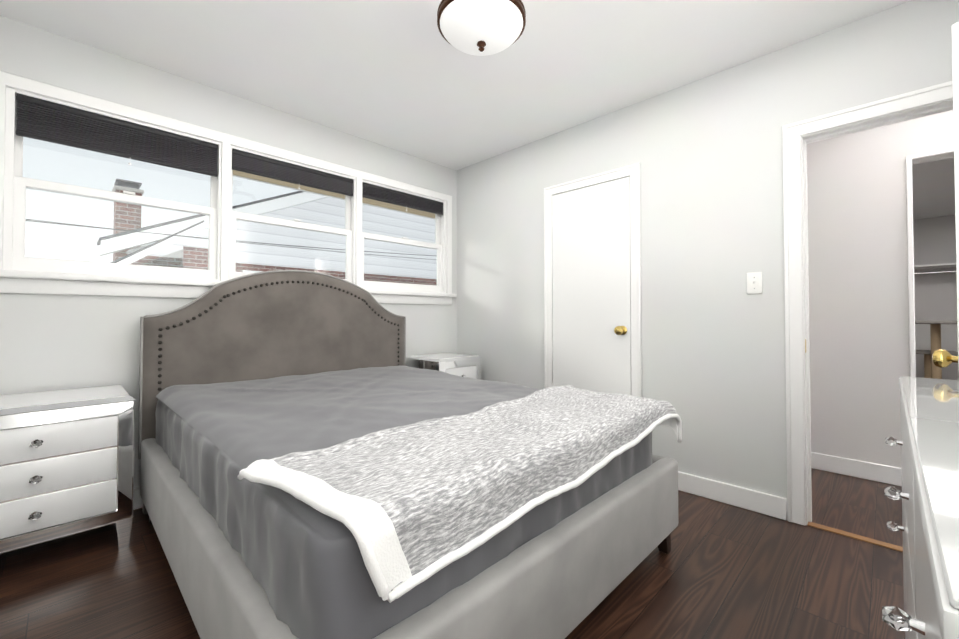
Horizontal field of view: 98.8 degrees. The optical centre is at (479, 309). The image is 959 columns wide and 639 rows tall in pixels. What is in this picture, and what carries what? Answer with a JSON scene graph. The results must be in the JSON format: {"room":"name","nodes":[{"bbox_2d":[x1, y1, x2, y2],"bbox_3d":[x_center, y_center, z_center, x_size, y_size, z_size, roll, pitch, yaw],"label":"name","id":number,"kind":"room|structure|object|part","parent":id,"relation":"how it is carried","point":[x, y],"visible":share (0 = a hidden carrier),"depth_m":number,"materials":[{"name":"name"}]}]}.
{"room":"bedroom","nodes":[
{"label":"bedroom","id":0,"kind":"room"},
{"bbox_2d":[0,15,456,488],"bbox_3d":[-1.336,-0.130,2.868,0.121,2.440,3.291,-1,-1,45],"label":"wall","id":1,"kind":"structure","parent":0,"point":[51,342],"depth_m":2.21,"materials":[{"name":"paint"}]},
{"bbox_2d":[133,487,142,509],"bbox_3d":[-1.288,1.034,2.800,0.017,0.111,3.051,-1,-1,45],"label":"baseboard","id":2,"kind":"structure","parent":1,"relation":"attached to","point":[137,501],"depth_m":2.22,"materials":[{"name":"white"}]},
{"bbox_2d":[0,71,456,304],"bbox_3d":[-1.285,-0.572,2.892,0.171,1.026,2.875,-1,-1,45],"label":"window","id":3,"kind":"structure","parent":1,"relation":"in","point":[20,273],"depth_m":2.38,"materials":[{"name":"white"}]},
{"bbox_2d":[16,93,217,176],"bbox_3d":[-1.905,-0.901,2.240,0.037,0.236,0.827,-1,-1,45],"label":"window blind","id":4,"kind":"object","parent":3,"relation":"attached to","point":[44,120],"visible":1,"depth_m":2.18,"materials":[{"name":"grey fabric"}]},
{"bbox_2d":[232,149,352,195],"bbox_3d":[-1.269,-0.924,2.882,0.037,0.169,0.827,-1,-1,45],"label":"window blind","id":5,"kind":"object","parent":3,"relation":"attached to","point":[249,163],"visible":0.94,"depth_m":2.83,"materials":[{"name":"grey fabric"}]},
{"bbox_2d":[362,182,442,214],"bbox_3d":[-0.632,-0.919,3.523,0.037,0.156,0.827,-1,-1,45],"label":"window blind","id":6,"kind":"object","parent":3,"relation":"attached to","point":[383,194],"visible":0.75,"depth_m":3.48,"materials":[{"name":"grey fabric"}]},
{"bbox_2d":[233,170,434,219],"bbox_3d":[-1.496,-1.135,3.150,0.480,0.260,4.701,-1,-1,45],"label":"roof eave","id":7,"kind":"object","parent":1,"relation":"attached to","point":[333,195],"depth_m":3.55,"materials":[{"name":"beige"}]},
{"bbox_2d":[0,468,904,638],"bbox_3d":[2.651,1.144,3.100,5.420,0.100,9.270,-1,-1,45],"label":"floor","id":8,"kind":"structure","parent":0,"point":[720,570],"depth_m":1.61,"materials":[{"name":"brown wood"}]},
{"bbox_2d":[0,385,135,553],"bbox_3d":[-1.925,0.730,1.792,0.478,0.682,0.613,-1,-1,45],"label":"nightstand","id":9,"kind":"object","parent":8,"relation":"on","point":[66,462],"visible":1,"depth_m":1.72,"materials":[{"name":"white mirror"}]},
{"bbox_2d":[138,270,681,638],"bbox_3d":[-0.456,0.399,2.016,2.181,1.352,1.679,-1,-1,45],"label":"bed","id":10,"kind":"object","parent":8,"relation":"on","point":[318,457],"visible":1,"depth_m":1.27,"materials":[{"name":"fabric"}]},
{"bbox_3d":[-1.200,0.412,2.748,0.093,1.352,1.669,-1,-1,45],"label":"headboard","id":11,"kind":"part","parent":10,"relation":"part of","materials":[{"name":"fabric"}]},
{"bbox_2d":[155,365,651,638],"bbox_3d":[-0.448,0.597,1.996,2.021,0.406,1.575,-1,-1,45],"label":"bedding","id":12,"kind":"object","parent":10,"relation":"on","point":[321,449],"depth_m":1.22,"materials":[{"name":"grey fabric"}]},
{"bbox_3d":[-0.435,0.872,1.980,2.096,0.406,1.656,-1,-1,45],"label":"frame","id":13,"kind":"part","parent":10,"relation":"part of","materials":[{"name":"fabric"}]},
{"bbox_2d":[237,385,681,602],"bbox_3d":[0.121,0.483,1.457,0.577,0.209,1.658,-1,-1,45],"label":"throw","id":14,"kind":"object","parent":10,"relation":"on","point":[370,517],"depth_m":1.00,"materials":[{"name":"fabric"}]},
{"bbox_2d":[408,353,481,379],"bbox_3d":[-0.278,0.744,3.451,0.448,0.712,0.468,-1,-1,45],"label":"nightstand","id":15,"kind":"object","parent":8,"relation":"on","point":[465,365],"visible":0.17,"depth_m":3.34,"materials":[{"name":"white wood"}]},
{"bbox_2d":[882,376,958,638],"bbox_3d":[0.980,0.626,0.643,0.487,0.850,1.476,-1,-1,45],"label":"dresser","id":16,"kind":"object","parent":8,"relation":"on","point":[928,495],"visible":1,"depth_m":0.54,"materials":[{"name":"white paint"}]},
{"bbox_2d":[915,321,957,378],"bbox_3d":[5.889,0.637,5.306,0.500,0.990,0.650,-1,-1,45],"label":"cat tree","id":17,"kind":"object","parent":8,"relation":"on","point":[931,370],"visible":0.46,"depth_m":5.21,"materials":[{"name":"grey carpet"}]},
{"bbox_2d":[0,0,954,219],"bbox_3d":[2.651,-1.396,3.144,5.420,0.100,9.270,-1,-1,45],"label":"ceiling","id":18,"kind":"structure","parent":0,"point":[404,76],"depth_m":2.20,"materials":[{"name":"paint"}]},
{"bbox_2d":[437,0,525,55],"bbox_3d":[0.008,-1.230,1.735,0.372,0.280,0.372,-1,-1,45],"label":"ceiling light","id":19,"kind":"object","parent":18,"relation":"attached to","point":[481,27],"visible":1,"depth_m":1.66,"materials":[{"name":"white glass"}]},
{"bbox_2d":[456,0,958,498],"bbox_3d":[1.079,-0.133,2.703,3.540,2.441,0.121,-1,-1,45],"label":"wall","id":20,"kind":"structure","parent":0,"point":[706,154],"depth_m":2.39,"materials":[{"name":"paint"}]},
{"bbox_2d":[544,163,641,396],"bbox_3d":[0.749,0.072,2.884,0.753,2.037,0.084,-1,-1,45],"label":"door","id":21,"kind":"structure","parent":20,"relation":"attached to","point":[592,285],"depth_m":2.88,"materials":[{"name":"white wood"}]},
{"bbox_2d":[678,471,786,519],"bbox_3d":[1.305,1.026,2.363,0.750,0.110,0.016,-1,-1,45],"label":"baseboard","id":22,"kind":"structure","parent":20,"relation":"attached to","point":[754,500],"depth_m":2.26,"materials":[{"name":"white wood"}]},
{"bbox_2d":[747,272,761,293],"bbox_3d":[1.478,-0.144,2.210,0.071,0.117,0.019,-1,-1,45],"label":"switch plate","id":23,"kind":"object","parent":20,"relation":"attached to","point":[754,282],"visible":1,"depth_m":2.21,"materials":[{"name":"white plastic"}]},
{"bbox_2d":[782,81,952,551],"bbox_3d":[1.945,0.058,1.840,0.915,2.028,0.162,-1,-1,45],"label":"trim","id":24,"kind":"structure","parent":20,"relation":"attached to","point":[799,136],"depth_m":2.07,"materials":[{"name":"white wood"}]},
{"bbox_2d":[932,22,958,371],"bbox_3d":[1.798,0.086,1.406,0.369,1.933,0.718,-1,-1,45],"label":"entry door","id":25,"kind":"structure","parent":20,"relation":"in","point":[941,358],"depth_m":1.26,"materials":[{"name":"white wood"}]},
{"bbox_2d":[807,110,953,467],"bbox_3d":[3.256,-0.146,1.979,2.950,2.441,0.121,-1,-1,45],"label":"wall","id":26,"kind":"structure","parent":0,"point":[858,281],"depth_m":2.67,"materials":[{"name":"paint"}]},
{"bbox_2d":[811,452,901,485],"bbox_3d":[2.392,1.032,2.721,0.650,0.110,0.016,-1,-1,45],"label":"baseboard","id":27,"kind":"structure","parent":26,"relation":"attached to","point":[887,474],"depth_m":2.66,"materials":[{"name":"white wood"}]},
{"bbox_2d":[906,147,953,376],"bbox_3d":[2.932,0.066,2.202,0.870,2.025,0.017,-1,-1,45],"label":"door frame","id":28,"kind":"structure","parent":26,"relation":"attached to","point":[910,267],"depth_m":2.50,"materials":[{"name":"white wood"}]},
{"bbox_2d":[913,215,958,379],"bbox_3d":[6.751,-0.085,5.498,2.951,2.441,0.121,-1,-1,45],"label":"wall","id":29,"kind":"structure","parent":0,"point":[934,240],"depth_m":5.76,"materials":[{"name":"paint"}]},
{"bbox_2d":[914,263,955,274],"bbox_3d":[6.360,-0.551,5.503,2.100,0.117,0.425,-1,-1,45],"label":"closet shelf","id":30,"kind":"object","parent":29,"relation":"attached to","point":[943,265],"visible":0.47,"depth_m":5.55,"materials":[{"name":"white"}]},
{"label":"outside","id":31,"kind":"structure","parent":0,"visible":0},
{"bbox_2d":[26,219,434,259],"bbox_3d":[-2.917,-1.208,7.311,0.211,0.461,11.000,-1,-1,45],"label":"power line","id":32,"kind":"object","parent":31,"point":[207,238],"depth_m":6.10,"materials":[{"name":"grey metal"}]},
{"bbox_2d":[97,178,436,284],"bbox_3d":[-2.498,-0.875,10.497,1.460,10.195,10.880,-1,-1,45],"label":"house","id":33,"kind":"structure","parent":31,"point":[143,254],"depth_m":8.57,"materials":[{"name":"brick"}]}
]}

